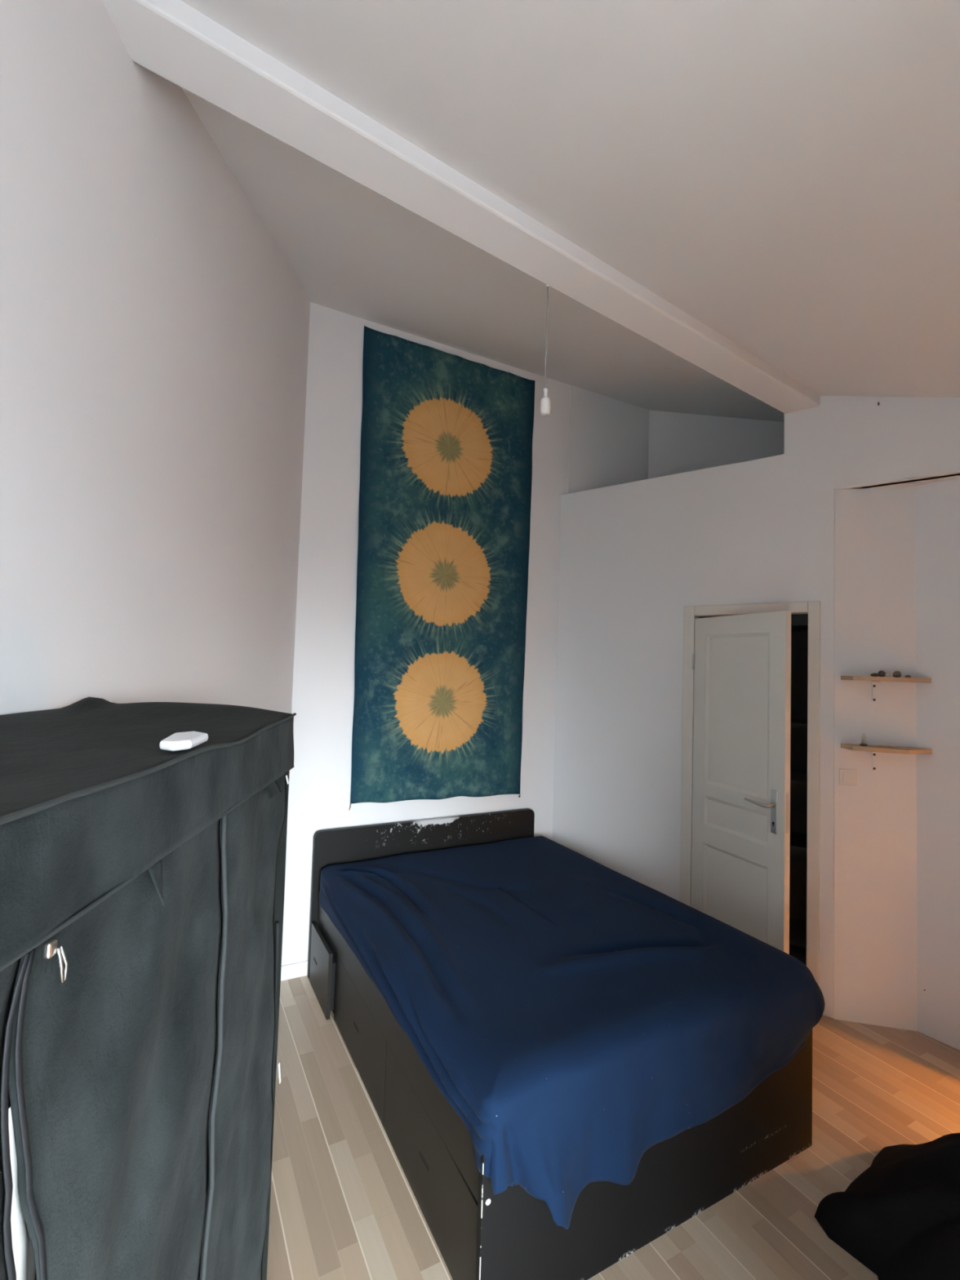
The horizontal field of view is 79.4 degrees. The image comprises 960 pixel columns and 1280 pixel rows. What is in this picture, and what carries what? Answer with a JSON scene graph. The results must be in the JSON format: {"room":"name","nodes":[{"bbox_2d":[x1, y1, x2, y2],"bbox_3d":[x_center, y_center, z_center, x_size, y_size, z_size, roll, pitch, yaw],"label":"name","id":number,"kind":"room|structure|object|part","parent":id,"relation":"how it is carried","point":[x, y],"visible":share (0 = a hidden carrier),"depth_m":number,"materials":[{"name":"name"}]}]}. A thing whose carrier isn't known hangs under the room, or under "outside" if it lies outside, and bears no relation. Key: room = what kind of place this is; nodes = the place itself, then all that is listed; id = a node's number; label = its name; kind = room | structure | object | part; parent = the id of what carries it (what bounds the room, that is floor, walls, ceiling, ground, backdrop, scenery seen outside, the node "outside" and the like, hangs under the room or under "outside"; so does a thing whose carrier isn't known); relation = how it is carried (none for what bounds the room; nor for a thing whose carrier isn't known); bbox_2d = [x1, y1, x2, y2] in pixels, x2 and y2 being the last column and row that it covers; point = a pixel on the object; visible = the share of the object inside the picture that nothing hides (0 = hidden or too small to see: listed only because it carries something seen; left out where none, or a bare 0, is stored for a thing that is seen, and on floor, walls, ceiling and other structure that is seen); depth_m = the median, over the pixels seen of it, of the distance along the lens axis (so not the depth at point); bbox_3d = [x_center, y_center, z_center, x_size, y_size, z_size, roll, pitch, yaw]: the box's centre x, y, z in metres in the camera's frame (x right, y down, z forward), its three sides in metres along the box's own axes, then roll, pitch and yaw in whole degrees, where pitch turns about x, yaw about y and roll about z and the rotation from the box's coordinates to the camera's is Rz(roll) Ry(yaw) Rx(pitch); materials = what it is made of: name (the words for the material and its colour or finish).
{"room":"bedroom","nodes":[
{"label":"bedroom","id":0,"kind":"room"},
{"bbox_2d":[0,0,310,715],"bbox_3d":[-0.874,-0.224,0.510,0.120,3.800,5.450,2,-3,-4],"label":"wall","id":1,"kind":"structure","parent":0,"point":[154,331],"depth_m":1.43,"materials":[{"name":"white paint"}]},
{"bbox_2d":[281,302,648,965],"bbox_3d":[0.124,-0.039,3.796,2.900,3.800,0.126,3,-3,-28],"label":"wall","id":2,"kind":"structure","parent":0,"point":[319,793],"depth_m":3.28,"materials":[{"name":"white paint"}]},
{"bbox_2d":[280,960,307,981],"bbox_3d":[-0.291,1.797,3.446,1.720,0.075,0.012,3,-3,-28],"label":"baseboard","id":3,"kind":"structure","parent":2,"relation":"attached to","point":[300,969],"depth_m":3.07,"materials":[{"name":"white paint"}]},
{"bbox_2d":[348,325,535,810],"bbox_3d":[-0.193,-0.396,3.557,1.184,2.791,0.022,3,-3,-28],"label":"tapestry","id":4,"kind":"object","parent":2,"relation":"attached to","point":[445,490],"visible":1,"depth_m":3.52,"materials":[{"name":"fabric"}]},
{"bbox_2d":[181,87,784,422],"bbox_3d":[0.620,-1.661,3.114,5.332,0.625,1.943,3,-3,-28],"label":"ceiling","id":5,"kind":"structure","parent":0,"point":[352,250],"depth_m":2.76,"materials":[{"name":"white paint"}]},
{"bbox_2d":[181,0,959,397],"bbox_3d":[1.360,-0.901,0.407,7.700,1.264,3.880,4,-3,-35],"label":"ceiling","id":6,"kind":"structure","parent":0,"point":[783,175],"depth_m":1.42,"materials":[{"name":"white paint"}]},
{"bbox_2d":[266,975,959,1279],"bbox_3d":[0.846,1.815,1.197,6.600,0.100,5.400,3,-3,-28],"label":"floor","id":7,"kind":"structure","parent":0,"point":[344,1206],"depth_m":1.93,"materials":[{"name":"brown wood"}]},
{"bbox_2d":[0,697,296,1279],"bbox_3d":[-0.591,0.893,0.613,0.479,1.596,1.148,2,-3,-4],"label":"wardrobe","id":8,"kind":"object","parent":7,"relation":"on","point":[142,884],"visible":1,"depth_m":0.64,"materials":[{"name":"fabric"}]},
{"bbox_3d":[-0.828,0.892,0.573,0.002,1.540,1.100,2,-3,-4],"label":"panel","id":9,"kind":"part","parent":8,"relation":"part of","materials":[{"name":"grey fabric"}]},
{"bbox_3d":[-0.357,0.932,0.238,0.032,1.458,0.370,2,-3,-4],"label":"panel door","id":10,"kind":"part","parent":8,"relation":"part of","materials":[{"name":"black fabric"}]},
{"bbox_3d":[-0.381,0.949,0.617,0.026,1.458,0.425,2,-3,-4],"label":"door panel","id":11,"kind":"part","parent":8,"relation":"part of","materials":[{"name":"grey fabric"}]},
{"bbox_2d":[159,731,208,751],"bbox_3d":[-0.385,0.131,0.757,0.045,0.012,0.117,3,-3,-17],"label":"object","id":12,"kind":"object","parent":8,"relation":"on","point":[177,741],"visible":1,"depth_m":0.72,"materials":[{"name":"white plastic"}]},
{"bbox_3d":[-0.406,0.966,0.980,0.022,1.458,0.359,2,-3,-4],"label":"panel","id":13,"kind":"part","parent":8,"relation":"part of","materials":[{"name":"grey fabric"}]},
{"bbox_2d":[306,808,812,1279],"bbox_3d":[0.157,1.425,2.605,1.412,0.768,1.900,3,-3,-28],"label":"bed","id":14,"kind":"object","parent":7,"relation":"on","point":[479,1233],"visible":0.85,"depth_m":1.83,"materials":[{"name":"black laminate"}]},
{"bbox_3d":[-0.797,1.638,2.888,0.018,0.301,0.375,3,-3,-28],"label":"drawer","id":15,"kind":"part","parent":14,"relation":"part of","materials":[{"name":"black laminate"}]},
{"bbox_3d":[-0.506,1.625,2.419,0.018,0.301,0.712,3,-3,-28],"label":"drawer","id":16,"kind":"part","parent":14,"relation":"part of","materials":[{"name":"black laminate"}]},
{"bbox_3d":[-0.422,1.396,2.288,0.020,0.150,1.834,3,-3,-28],"label":"rail","id":17,"kind":"part","parent":14,"relation":"part of","materials":[{"name":"black laminate"}]},
{"bbox_3d":[-0.283,1.449,3.426,1.410,0.768,0.036,3,-3,-28],"label":"headboard","id":18,"kind":"part","parent":14,"relation":"part of","materials":[{"name":"black laminate"}]},
{"bbox_3d":[-0.167,1.606,1.788,0.018,0.301,0.714,3,-3,-28],"label":"drawer","id":19,"kind":"part","parent":14,"relation":"part of","materials":[{"name":"black laminate"}]},
{"bbox_3d":[0.595,1.554,1.775,1.362,0.460,0.022,3,-3,-28],"label":"foot panel","id":20,"kind":"part","parent":14,"relation":"part of","materials":[{"name":"black laminate"}]},
{"bbox_3d":[0.186,1.339,2.610,1.315,0.169,1.790,3,-3,-28],"label":"mattress","id":21,"kind":"object","parent":14,"relation":"on","visible":0},
{"bbox_2d":[319,835,825,1229],"bbox_3d":[0.217,1.371,2.567,1.506,0.396,1.943,3,-3,-28],"label":"sheet","id":22,"kind":"object","parent":21,"relation":"on","point":[578,1017],"visible":1,"depth_m":1.93,"materials":[{"name":"blue fabric"}]},
{"bbox_2d":[698,613,808,948],"bbox_3d":[1.843,0.770,3.897,1.025,2.300,0.400,0,-3,38],"label":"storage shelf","id":23,"kind":"object","parent":7,"relation":"on","point":[799,622],"visible":0.02,"depth_m":3.88,"materials":[{"name":"black"}]},
{"bbox_2d":[814,1133,959,1279],"bbox_3d":[1.609,1.417,1.477,1.532,0.766,1.214,3,-3,-28],"label":"bean bag","id":24,"kind":"object","parent":7,"relation":"on","point":[900,1218],"visible":1,"depth_m":1.65,"materials":[{"name":"black fabric"}]},
{"bbox_2d":[648,409,784,479],"bbox_3d":[2.016,-1.262,4.221,1.534,1.200,0.100,1,-3,16],"label":"wall","id":25,"kind":"structure","parent":0,"point":[679,442],"depth_m":4.28,"materials":[{"name":"white paint"}]},
{"bbox_2d":[551,395,959,1017],"bbox_3d":[2.507,0.071,2.422,5.000,3.600,0.070,0,-3,38],"label":"wall","id":26,"kind":"structure","parent":0,"point":[633,555],"depth_m":3.44,"materials":[{"name":"white paint"}]},
{"bbox_2d":[101,0,820,413],"bbox_3d":[0.487,-1.458,2.226,3.350,0.300,0.165,4,-3,-35],"label":"beam","id":27,"kind":"structure","parent":26,"relation":"attached to","point":[171,39],"depth_m":1.69,"materials":[{"name":"white paint"}]},
{"bbox_2d":[540,284,550,416],"bbox_3d":[0.248,-1.076,2.145,0.036,0.487,0.036,3,-3,-28],"label":"pendant light","id":28,"kind":"object","parent":27,"relation":"hanging from","point":[545,401],"visible":1,"depth_m":2.13,"materials":[{"name":"white plastic"}]},
{"bbox_2d":[540,396,550,416],"bbox_3d":[0.242,-0.862,2.135,0.036,0.060,0.036,3,-3,-28],"label":"bulb","id":29,"kind":"object","parent":28,"relation":"attached to","point":[545,402],"depth_m":2.12,"materials":[{"name":"white glass"}]},
{"bbox_3d":[0.246,-1.122,2.145,0.007,0.395,0.010,0,-3,39],"label":"cord","id":30,"kind":"part","parent":28,"relation":"part of","materials":[{"name":"white plastic"}]},
{"bbox_2d":[680,600,820,985],"bbox_3d":[1.376,0.829,3.058,0.700,2.075,0.398,0,-3,38],"label":"door","id":31,"kind":"structure","parent":26,"relation":"in","point":[735,849],"depth_m":3.01,"materials":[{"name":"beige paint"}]},
{"bbox_3d":[1.338,1.425,3.028,0.032,0.600,0.420,3,-3,-23],"label":"panel","id":32,"kind":"part","parent":31,"relation":"part of","materials":[{"name":"beige paint"}]},
{"bbox_3d":[1.353,0.946,3.050,0.032,0.160,0.420,3,-3,-23],"label":"panel","id":33,"kind":"part","parent":31,"relation":"part of","materials":[{"name":"beige paint"}]},
{"bbox_3d":[1.371,0.382,3.077,0.032,0.830,0.420,3,-3,-23],"label":"panel","id":34,"kind":"part","parent":31,"relation":"part of","materials":[{"name":"beige paint"}]},
{"bbox_3d":[1.382,0.805,2.866,0.062,0.024,0.137,3,-3,-23],"label":"handle lever","id":35,"kind":"part","parent":31,"relation":"part of","materials":[{"name":"metal"}]},
{"bbox_3d":[1.435,0.838,2.822,0.007,0.210,0.037,3,-3,-23],"label":"handle plate","id":36,"kind":"part","parent":31,"relation":"part of","materials":[{"name":"silver metal"}]},
{"bbox_3d":[1.478,0.832,2.779,0.020,0.190,0.002,3,-3,-24],"label":"lock plate","id":37,"kind":"part","parent":31,"relation":"part of","materials":[{"name":"silver metal"}]},
{"bbox_2d":[789,944,806,965],"bbox_3d":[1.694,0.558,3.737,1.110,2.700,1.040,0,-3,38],"label":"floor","id":38,"kind":"structure","parent":0,"point":[798,953],"depth_m":3.51,"materials":[{"name":"black"}]},
{"bbox_2d":[833,486,917,1031],"bbox_3d":[1.971,0.553,2.911,0.362,2.650,0.074,1,-3,12],"label":"wall","id":39,"kind":"structure","parent":0,"point":[875,974],"depth_m":2.87,"materials":[{"name":"white paint"}]},
{"bbox_2d":[839,768,857,786],"bbox_3d":[1.840,0.686,2.888,0.080,0.080,0.012,1,-3,12],"label":"light switch","id":40,"kind":"object","parent":39,"relation":"attached to","point":[846,776],"visible":1,"depth_m":2.88,"materials":[{"name":"white plastic"}]},
{"bbox_2d":[840,675,931,702],"bbox_3d":[1.991,0.243,2.812,0.382,0.125,0.140,1,-3,13],"label":"corner shelf","id":41,"kind":"object","parent":39,"relation":"attached to","point":[874,679],"visible":1,"depth_m":2.78,"materials":[{"name":"brown wood"}]},
{"bbox_2d":[870,672,879,676],"bbox_3d":[1.923,0.170,2.821,0.041,0.018,0.034,3,-3,-28],"label":"stone","id":42,"kind":"object","parent":41,"relation":"on","point":[874,674],"visible":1,"depth_m":2.81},
{"bbox_2d":[877,670,885,676],"bbox_3d":[1.962,0.164,2.823,0.038,0.031,0.031,2,-3,-7],"label":"stone","id":43,"kind":"object","parent":41,"relation":"on","point":[882,673],"visible":0.9,"depth_m":2.81,"materials":[{"name":"grey stone"}]},
{"bbox_2d":[893,671,901,677],"bbox_3d":[2.032,0.166,2.817,0.034,0.031,0.039,0,-3,31],"label":"stone","id":44,"kind":"object","parent":41,"relation":"on","point":[898,673],"visible":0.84,"depth_m":2.80,"materials":[{"name":"grey stone"}]},
{"bbox_2d":[840,743,932,770],"bbox_3d":[1.981,0.578,2.796,0.382,0.134,0.140,1,-3,13],"label":"corner shelf","id":45,"kind":"object","parent":39,"relation":"attached to","point":[873,748],"depth_m":2.78,"materials":[{"name":"brown wood"}]},
{"bbox_2d":[859,734,867,746],"bbox_3d":[1.879,0.488,2.832,0.032,0.061,0.032,3,-3,-28],"label":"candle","id":46,"kind":"object","parent":45,"relation":"on","point":[864,736],"visible":1,"depth_m":2.82,"materials":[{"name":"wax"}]},
{"bbox_3d":[2.024,0.516,2.782,0.100,0.008,0.050,2,-3,0],"label":"paper strip","id":47,"kind":"part","parent":45,"relation":"part of","materials":[{"name":"white paper"}]},
{"bbox_2d":[853,473,959,488],"bbox_3d":[2.629,-0.791,2.745,1.600,0.060,0.570,0,-3,38],"label":"niche","id":48,"kind":"object","parent":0,"point":[926,482],"visible":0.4,"depth_m":2.84,"materials":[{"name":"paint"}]},
{"bbox_2d":[915,477,959,1050],"bbox_3d":[2.430,0.548,2.489,0.080,2.650,0.902,4,-3,-35],"label":"wall","id":49,"kind":"structure","parent":0,"point":[937,504],"depth_m":2.76,"materials":[{"name":"white paint"}]}
]}

